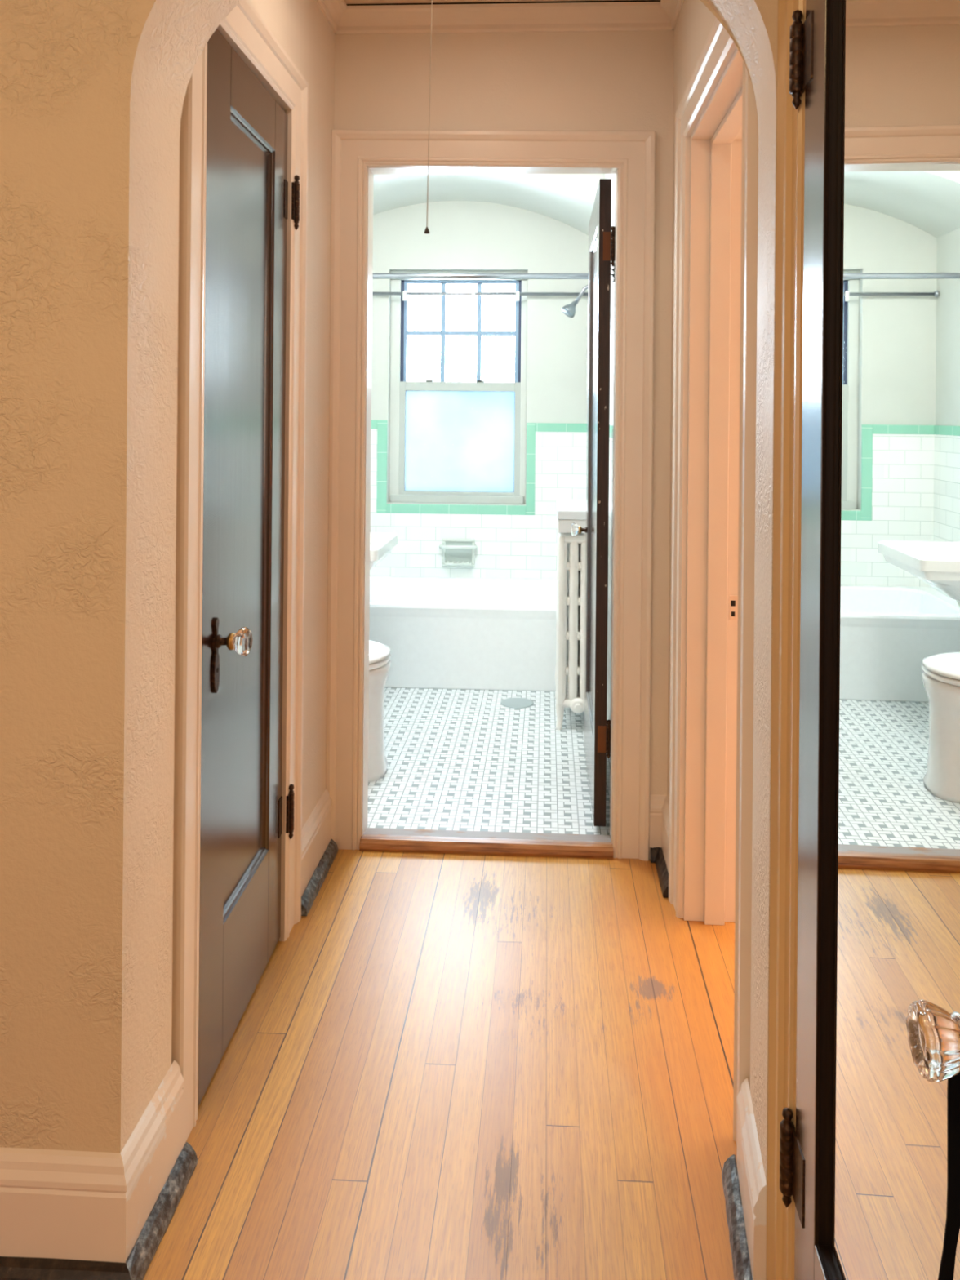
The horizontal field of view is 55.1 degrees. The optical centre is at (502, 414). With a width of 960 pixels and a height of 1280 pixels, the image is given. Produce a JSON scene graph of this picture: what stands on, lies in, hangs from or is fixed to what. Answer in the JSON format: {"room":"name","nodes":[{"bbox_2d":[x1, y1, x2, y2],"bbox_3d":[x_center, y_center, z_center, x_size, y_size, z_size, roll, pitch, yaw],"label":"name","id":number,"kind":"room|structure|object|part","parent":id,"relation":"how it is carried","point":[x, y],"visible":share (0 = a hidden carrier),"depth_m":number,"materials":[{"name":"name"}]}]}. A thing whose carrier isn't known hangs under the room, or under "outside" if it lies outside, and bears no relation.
{"room":"hallway","nodes":[
{"label":"hallway","id":0,"kind":"room"},
{"bbox_2d":[223,0,334,828],"bbox_3d":[-0.615,-0.009,2.152,0.163,2.568,1.240,1,0,3],"label":"wall","id":1,"kind":"structure","parent":0,"point":[300,27],"depth_m":2.53,"materials":[{"name":"paint"}]},
{"bbox_2d":[120,1060,184,1260],"bbox_3d":[-0.554,1.185,1.453,0.018,0.180,0.215,1,0,3],"label":"baseboard","id":2,"kind":"structure","parent":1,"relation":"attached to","point":[149,1155],"depth_m":1.44,"materials":[{"name":"paint"}]},
{"bbox_2d":[171,0,308,1145],"bbox_3d":[-0.531,0.217,1.949,0.027,2.116,0.765,1,0,3],"label":"door frame","id":3,"kind":"structure","parent":1,"relation":"attached to","point":[243,28],"depth_m":1.65,"materials":[{"name":"beige paint"}]},
{"bbox_2d":[197,28,299,1107],"bbox_3d":[-0.521,0.270,1.961,0.102,1.990,0.584,1,0,2],"label":"door","id":4,"kind":"structure","parent":1,"relation":"in","point":[246,184],"depth_m":1.93,"materials":[{"name":"brown wood"}]},
{"bbox_3d":[-0.556,0.198,1.966,0.014,1.610,0.311,1,0,2],"label":"panel","id":5,"kind":"part","parent":4,"relation":"part of","materials":[{"name":"brown wood"}]},
{"bbox_3d":[-0.543,0.198,1.965,0.012,1.610,0.311,1,0,2],"label":"panel moulding","id":6,"kind":"part","parent":4,"relation":"part of","materials":[{"name":"brown wood"}]},
{"bbox_2d":[301,789,332,896],"bbox_3d":[-0.516,1.185,2.526,0.018,0.180,0.379,1,0,3],"label":"baseboard","id":7,"kind":"structure","parent":1,"relation":"attached to","point":[317,830],"depth_m":2.52,"materials":[{"name":"beige paint"}]},
{"bbox_2d":[301,839,337,915],"bbox_3d":[-0.498,1.257,2.512,0.023,0.036,0.349,1,0,3],"label":"trim","id":8,"kind":"structure","parent":1,"relation":"attached to","point":[313,888],"depth_m":2.48,"materials":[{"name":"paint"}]},
{"bbox_2d":[315,0,346,34],"bbox_3d":[-0.500,-1.155,2.132,0.046,0.064,1.170,1,0,3],"label":"crown molding","id":9,"kind":"structure","parent":1,"relation":"attached to","point":[333,11],"depth_m":2.63,"materials":[{"name":"beige paint"}]},
{"bbox_2d":[0,0,777,1279],"bbox_3d":[-0.669,-0.076,1.462,2.520,2.700,0.185,1,0,3],"label":"wall","id":10,"kind":"structure","parent":0,"point":[66,66],"depth_m":1.37,"materials":[{"name":"beige paint"}]},
{"bbox_2d":[0,1146,126,1262],"bbox_3d":[-1.247,1.179,1.388,1.396,0.180,0.018,1,0,3],"label":"baseboard","id":11,"kind":"structure","parent":10,"relation":"attached to","point":[55,1204],"depth_m":1.35,"materials":[{"name":"beige paint"}]},
{"bbox_2d":[0,1256,130,1279],"bbox_3d":[-1.238,1.251,1.368,1.417,0.036,0.023,1,0,3],"label":"trim","id":12,"kind":"structure","parent":10,"relation":"attached to","point":[11,1268],"depth_m":1.34,"materials":[{"name":"paint"}]},
{"bbox_2d":[125,1142,197,1279],"bbox_3d":[-0.535,1.257,1.445,0.023,0.036,0.244,1,0,3],"label":"trim","id":13,"kind":"structure","parent":10,"relation":"attached to","point":[138,1261],"depth_m":1.44,"materials":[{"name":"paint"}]},
{"bbox_2d":[120,0,776,1182],"bbox_3d":[-0.073,0.221,1.433,0.962,2.117,0.185,1,0,3],"label":"arch","id":14,"kind":"object","parent":10,"relation":"attached to","point":[175,34],"visible":0.94,"depth_m":1.44,"materials":[{"name":"beige paint"}]},
{"bbox_2d":[142,687,737,1279],"bbox_3d":[0.304,1.304,1.336,4.500,0.078,7.300,1,0,3],"label":"floor","id":15,"kind":"structure","parent":0,"point":[450,1066],"depth_m":1.82,"materials":[{"name":"brown wood"}]},
{"bbox_2d":[368,640,391,782],"bbox_3d":[-0.741,0.888,3.249,0.695,0.735,0.486,1,0,3],"label":"toilet","id":16,"kind":"object","parent":15,"relation":"on","point":[380,655],"visible":0.16,"depth_m":3.18,"materials":[{"name":"white ceramic"}]},
{"bbox_3d":[-0.642,0.858,3.245,0.497,0.020,0.372,1,0,3],"label":"seat","id":17,"kind":"part","parent":16,"relation":"part of","materials":[{"name":"white plastic"}]},
{"bbox_3d":[-0.643,0.832,3.245,0.495,0.030,0.368,1,0,3],"label":"lid","id":18,"kind":"part","parent":16,"relation":"part of","materials":[{"name":"white ceramic"}]},
{"bbox_2d":[369,532,397,568],"bbox_3d":[-0.763,0.861,3.851,0.572,0.789,0.500,1,0,3],"label":"pedestal sink","id":19,"kind":"object","parent":15,"relation":"on","point":[381,544],"visible":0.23,"depth_m":3.80,"materials":[{"name":"white ceramic"}]},
{"bbox_2d":[368,575,556,691],"bbox_3d":[-0.282,1.069,4.589,1.468,0.382,0.740,1,0,3],"label":"bathtub","id":20,"kind":"object","parent":15,"relation":"on","point":[442,633],"visible":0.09,"depth_m":4.22,"materials":[{"name":"ceramic"}]},
{"bbox_2d":[359,827,613,858],"bbox_3d":[-0.047,1.263,2.719,0.738,0.034,0.100,1,0,3],"label":"threshold","id":21,"kind":"object","parent":15,"relation":"on","point":[373,839],"visible":0.92,"depth_m":2.69,"materials":[{"name":"brown wood"}]},
{"bbox_2d":[500,697,533,708],"bbox_3d":[0.064,1.260,4.021,0.144,0.005,0.144,1,0,3],"label":"drain cover","id":22,"kind":"object","parent":15,"relation":"on","point":[513,703],"visible":1,"depth_m":4.01,"materials":[{"name":"metal"}]},
{"bbox_2d":[554,531,586,729],"bbox_3d":[0.316,0.870,3.881,0.183,0.793,0.463,1,0,3],"label":"radiator","id":23,"kind":"object","parent":15,"relation":"on","point":[571,550],"visible":0.7,"depth_m":3.68,"materials":[{"name":"metal"}]},
{"bbox_2d":[555,498,586,533],"bbox_3d":[0.333,0.426,3.888,0.206,0.090,0.500,1,0,3],"label":"shelf","id":24,"kind":"object","parent":23,"relation":"on","point":[569,511],"visible":0.5,"depth_m":3.65,"materials":[{"name":"paint"}]},
{"bbox_3d":[0.333,0.400,3.888,0.206,0.038,0.500,1,0,3],"label":"shelf","id":25,"kind":"part","parent":24,"relation":"part of","materials":[{"name":"stone"}]},
{"bbox_2d":[371,200,588,506],"bbox_3d":[-0.250,-0.022,5.033,1.690,2.600,0.130,1,0,3],"label":"wall","id":26,"kind":"structure","parent":0,"point":[463,235],"depth_m":4.95,"materials":[{"name":"paint"}]},
{"bbox_2d":[371,420,377,428],"bbox_3d":[-0.838,0.053,4.992,0.322,0.048,0.010,1,0,3],"label":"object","id":27,"kind":"structure","parent":26,"relation":"attached to","point":[374,423],"depth_m":4.98,"materials":[{"name":"green tile"}]},
{"bbox_2d":[376,420,387,513],"bbox_3d":[-0.652,0.283,4.982,0.054,0.503,0.010,1,0,3],"label":"tile border","id":28,"kind":"structure","parent":26,"relation":"attached to","point":[382,425],"depth_m":4.98,"materials":[{"name":"green tile"}]},
{"bbox_2d":[386,503,525,515],"bbox_3d":[-0.251,0.513,4.963,0.754,0.050,0.010,1,0,3],"label":"wall tile","id":29,"kind":"object","parent":26,"relation":"attached to","point":[390,508],"depth_m":4.96,"materials":[{"name":"green tile"}]},
{"bbox_2d":[389,270,527,504],"bbox_3d":[-0.241,-0.150,5.042,0.748,1.266,0.092,1,0,3],"label":"window","id":30,"kind":"structure","parent":26,"relation":"in","point":[459,442],"depth_m":5.03,"materials":[{"name":"paint"}]},
{"bbox_3d":[-0.246,0.461,5.042,0.726,0.043,0.092,1,0,3],"label":"sill","id":31,"kind":"part","parent":30,"relation":"part of","materials":[{"name":"paint"}]},
{"bbox_3d":[-0.234,0.131,5.032,0.666,0.617,0.026,1,0,3],"label":"sash","id":32,"kind":"part","parent":30,"relation":"part of","materials":[{"name":"paint"}]},
{"bbox_3d":[-0.233,0.147,5.031,0.601,0.549,0.004,1,0,3],"label":"pane","id":33,"kind":"part","parent":30,"relation":"part of","materials":[{"name":"white glass"}]},
{"bbox_3d":[-0.228,-0.442,5.060,0.656,0.600,0.025,1,0,3],"label":"sash","id":34,"kind":"part","parent":30,"relation":"part of","materials":[{"name":"paint"}]},
{"bbox_2d":[439,537,477,567],"bbox_3d":[-0.237,0.746,4.932,0.207,0.156,0.055,1,0,3],"label":"soap dish","id":35,"kind":"object","parent":26,"relation":"attached to","point":[456,553],"visible":1,"depth_m":4.95,"materials":[{"name":"ceramic"}]},
{"bbox_2d":[444,560,471,565],"bbox_3d":[-0.237,0.799,4.935,0.144,0.017,0.042,1,0,3],"label":"soap tray","id":36,"kind":"object","parent":35,"relation":"on","point":[446,562],"depth_m":4.92,"materials":[{"name":"ceramic"}]},
{"bbox_3d":[-0.236,0.746,4.957,0.148,0.124,0.003,1,0,3],"label":"dish","id":37,"kind":"part","parent":35,"relation":"part of","materials":[{"name":"ceramic"}]},
{"bbox_2d":[369,428,586,578],"bbox_3d":[-0.258,0.500,4.964,1.490,0.835,0.008,1,0,3],"label":"wall tile","id":38,"kind":"structure","parent":26,"relation":"attached to","point":[509,546],"depth_m":4.95,"materials":[{"name":"white tile"}]},
{"bbox_2d":[525,422,535,515],"bbox_3d":[0.152,0.294,4.943,0.048,0.495,0.010,1,0,3],"label":"tile border","id":39,"kind":"structure","parent":26,"relation":"attached to","point":[531,427],"depth_m":4.94,"materials":[{"name":"green tile"}]},
{"bbox_2d":[535,422,586,431],"bbox_3d":[0.334,0.071,4.935,0.312,0.046,0.010,1,0,3],"label":"wall tile","id":40,"kind":"object","parent":26,"relation":"attached to","point":[540,427],"depth_m":4.93,"materials":[{"name":"green tile"}]},
{"bbox_2d":[344,0,630,4],"bbox_3d":[-0.024,-1.238,2.154,1.320,0.100,1.300,1,0,3],"label":"ceiling","id":41,"kind":"structure","parent":0,"point":[347,2],"depth_m":2.65,"materials":[{"name":"paint"}]},
{"bbox_2d":[424,0,432,234],"bbox_3d":[-0.164,-0.792,2.031,0.110,0.795,0.110,1,0,3],"label":"pull cord","id":42,"kind":"object","parent":41,"relation":"hanging from","point":[426,231],"visible":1,"depth_m":2.01,"materials":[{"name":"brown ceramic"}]},
{"bbox_3d":[-0.157,-0.783,2.015,0.002,0.753,0.015,1,0,41],"label":"pull cord","id":43,"kind":"part","parent":42,"relation":"part of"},
{"bbox_2d":[346,0,660,5],"bbox_3d":[0.001,-1.185,2.672,0.995,0.006,0.043,1,0,3],"label":"gap","id":44,"kind":"structure","parent":41,"relation":"attached to","point":[630,0],"depth_m":2.65,"materials":[{"name":"black"}]},
{"bbox_2d":[373,173,604,235],"bbox_3d":[-0.262,-1.132,4.594,1.490,0.381,0.750,1,0,3],"label":"vault","id":45,"kind":"object","parent":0,"point":[568,199],"visible":0.3,"depth_m":4.57,"materials":[{"name":"paint"}]},
{"bbox_2d":[333,31,674,795],"bbox_3d":[-0.292,-0.023,2.745,1.850,2.600,0.075,1,0,3],"label":"wall","id":46,"kind":"structure","parent":0,"point":[603,80],"depth_m":2.69,"materials":[{"name":"paint"}]},
{"bbox_2d":[325,128,655,861],"bbox_3d":[-0.037,0.224,2.720,0.945,2.111,0.105,1,0,3],"label":"door frame","id":47,"kind":"structure","parent":46,"relation":"attached to","point":[633,153],"depth_m":2.69,"materials":[{"name":"beige paint"}]},
{"bbox_2d":[334,1,674,34],"bbox_3d":[0.001,-1.150,2.671,0.995,0.064,0.046,1,0,3],"label":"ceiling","id":48,"kind":"structure","parent":46,"relation":"attached to","point":[632,15],"depth_m":2.67,"materials":[{"name":"beige paint"}]},
{"bbox_2d":[571,178,614,826],"bbox_3d":[0.300,0.265,3.094,0.116,1.945,0.671,1,0,3],"label":"door","id":49,"kind":"structure","parent":46,"relation":"in","point":[597,745],"depth_m":2.76,"materials":[{"name":"brown wood"}]},
{"bbox_3d":[0.306,0.207,3.097,0.012,1.592,0.455,1,0,3],"label":"panel moulding","id":50,"kind":"part","parent":49,"relation":"part of","materials":[{"name":"brown wood"}]},
{"bbox_3d":[0.319,0.207,3.097,0.015,1.592,0.455,1,0,3],"label":"panel","id":51,"kind":"part","parent":49,"relation":"part of","materials":[{"name":"brown wood"}]},
{"bbox_3d":[0.316,0.265,3.097,0.036,1.945,0.665,1,0,3],"label":"frame","id":52,"kind":"part","parent":49,"relation":"part of","materials":[{"name":"brown wood"}]},
{"bbox_2d":[649,847,662,862],"bbox_3d":[0.451,1.266,2.642,0.050,0.036,0.023,1,0,3],"label":"trim","id":53,"kind":"structure","parent":46,"relation":"attached to","point":[653,851],"depth_m":2.64,"materials":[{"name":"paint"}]},
{"bbox_2d":[648,794,666,859],"bbox_3d":[0.451,1.194,2.662,0.052,0.180,0.018,1,0,3],"label":"baseboard","id":54,"kind":"structure","parent":46,"relation":"attached to","point":[656,802],"depth_m":2.65,"materials":[{"name":"beige paint"}]},
{"bbox_2d":[604,173,615,425],"bbox_3d":[0.566,-0.015,3.910,0.250,2.600,2.335,1,0,3],"label":"wall","id":55,"kind":"structure","parent":0,"point":[612,176],"depth_m":3.59,"materials":[{"name":"paint"}]},
{"bbox_2d":[561,284,588,317],"bbox_3d":[0.379,-0.574,4.548,0.173,0.191,0.074,1,0,3],"label":"shower","id":56,"kind":"object","parent":55,"relation":"attached to","point":[569,310],"visible":0.75,"depth_m":4.55,"materials":[{"name":"silver metal"}]},
{"bbox_3d":[0.410,-0.597,4.556,0.111,0.106,0.018,1,0,3],"label":"shower arm","id":57,"kind":"part","parent":56,"relation":"part of"},
{"bbox_2d":[606,437,613,759],"bbox_3d":[0.427,0.677,3.837,0.008,1.177,2.177,1,0,3],"label":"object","id":58,"kind":"structure","parent":55,"relation":"attached to","point":[611,440],"depth_m":3.47,"materials":[{"name":"white"}]},
{"bbox_2d":[608,424,613,438],"bbox_3d":[0.431,0.065,3.836,0.010,0.048,2.175,1,0,3],"label":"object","id":59,"kind":"structure","parent":55,"relation":"attached to","point":[611,428],"depth_m":3.46,"materials":[{"name":"green tile"}]},
{"bbox_2d":[666,0,736,887],"bbox_3d":[0.531,0.051,2.092,0.142,2.468,1.190,1,0,3],"label":"wall","id":60,"kind":"structure","parent":0,"point":[695,23],"depth_m":2.51,"materials":[{"name":"paint"}]},
{"bbox_2d":[654,847,668,897],"bbox_3d":[0.443,1.266,2.557,0.023,0.036,0.228,1,0,3],"label":"trim","id":61,"kind":"structure","parent":60,"relation":"attached to","point":[660,861],"depth_m":2.53,"materials":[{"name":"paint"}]},
{"bbox_2d":[662,795,669,871],"bbox_3d":[0.463,1.194,2.556,0.018,0.180,0.228,1,0,3],"label":"baseboard","id":62,"kind":"structure","parent":60,"relation":"attached to","point":[665,809],"depth_m":2.58,"materials":[{"name":"beige paint"}]},
{"bbox_2d":[660,0,684,31],"bbox_3d":[0.447,-1.146,2.086,0.046,0.064,1.170,1,0,3],"label":"crown molding","id":63,"kind":"structure","parent":60,"relation":"attached to","point":[673,8],"depth_m":2.59,"materials":[{"name":"beige paint"}]},
{"bbox_2d":[668,17,758,1146],"bbox_3d":[0.517,0.242,1.987,0.180,2.086,0.898,1,0,3],"label":"door frame","id":64,"kind":"structure","parent":60,"relation":"attached to","point":[716,140],"depth_m":2.32,"materials":[{"name":"beige paint"}]},
{"bbox_2d":[728,595,737,620],"bbox_3d":[0.585,0.489,2.326,0.021,0.062,0.004,1,0,3],"label":"strike plate","id":65,"kind":"object","parent":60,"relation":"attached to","point":[733,600],"visible":1,"depth_m":2.33,"materials":[{"name":"pink paint"}]},
{"bbox_2d":[721,1154,752,1279],"bbox_3d":[0.364,1.265,1.426,0.023,0.036,0.258,1,0,8],"label":"trim","id":66,"kind":"structure","parent":60,"relation":"attached to","point":[731,1184],"depth_m":1.43,"materials":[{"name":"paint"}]},
{"bbox_2d":[736,1077,766,1279],"bbox_3d":[0.383,1.194,1.425,0.018,0.180,0.218,1,0,8],"label":"baseboard","id":67,"kind":"structure","parent":60,"relation":"attached to","point":[753,1184],"depth_m":1.38,"materials":[{"name":"paint"}]},
{"bbox_3d":[-1.097,-0.030,3.991,0.100,2.600,2.335,1,0,3],"label":"wall","id":68,"kind":"structure","parent":0,"visible":0},
{"bbox_2d":[372,292,587,295],"bbox_3d":[-0.249,-0.647,4.933,1.468,0.037,0.037,1,0,3],"label":"curtain rod","id":69,"kind":"object","parent":68,"relation":"attached to","point":[373,293],"visible":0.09,"depth_m":4.92,"materials":[{"name":"silver metal"}]},
{"bbox_2d":[402,290,406,300],"bbox_3d":[-0.524,-0.639,4.947,0.020,0.058,0.029,1,0,3],"label":"clip","id":70,"kind":"object","parent":69,"relation":"attached to","point":[404,293],"visible":1,"depth_m":4.93,"materials":[{"name":"white plastic"}]},
{"bbox_2d":[471,291,475,302],"bbox_3d":[-0.155,-0.629,4.929,0.020,0.058,0.029,1,0,3],"label":"clip","id":71,"kind":"object","parent":69,"relation":"attached to","point":[473,300],"visible":1,"depth_m":4.92,"materials":[{"name":"white plastic"}]},
{"bbox_2d":[515,290,519,301],"bbox_3d":[0.082,-0.633,4.917,0.020,0.058,0.029,1,0,3],"label":"clip","id":72,"kind":"object","parent":69,"relation":"attached to","point":[517,291],"visible":1,"depth_m":4.90,"materials":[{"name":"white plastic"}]},
{"bbox_2d":[372,272,588,279],"bbox_3d":[-0.284,-0.635,4.219,1.468,0.059,0.059,1,0,3],"label":"shower curtain rod","id":73,"kind":"object","parent":68,"relation":"attached to","point":[375,275],"visible":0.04,"depth_m":4.20,"materials":[{"name":"silver metal"}]},
{"bbox_3d":[0.534,-0.065,-0.509,0.385,2.700,3.635,1,0,3],"label":"wall","id":74,"kind":"structure","parent":0,"visible":0},
{"bbox_2d":[766,0,805,1279],"bbox_3d":[0.387,0.216,0.897,0.042,2.134,0.838,1,0,3],"label":"door frame","id":75,"kind":"structure","parent":74,"relation":"attached to","point":[790,137],"depth_m":1.27,"materials":[{"name":"paint"}]},
{"bbox_2d":[779,0,959,1279],"bbox_3d":[0.365,0.278,0.926,0.105,1.990,0.646,1,0,3],"label":"door","id":76,"kind":"structure","parent":74,"relation":"in","point":[864,1166],"depth_m":0.96,"materials":[{"name":"brown wood"}]},
{"bbox_3d":[0.395,0.279,0.912,0.036,1.990,0.622,1,0,3],"label":"frame","id":77,"kind":"part","parent":76,"relation":"part of","materials":[{"name":"brown wood"}]},
{"bbox_3d":[0.385,0.211,0.913,0.012,1.620,0.438,1,0,3],"label":"panel moulding","id":78,"kind":"part","parent":76,"relation":"part of","materials":[{"name":"black wood"}]},
{"bbox_2d":[937,1071,959,1279],"bbox_3d":[0.314,0.645,0.650,0.064,0.436,0.053,1,0,3],"label":"strap","id":79,"kind":"object","parent":76,"relation":"hanging from","point":[946,1272],"visible":0.9,"depth_m":0.67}
]}

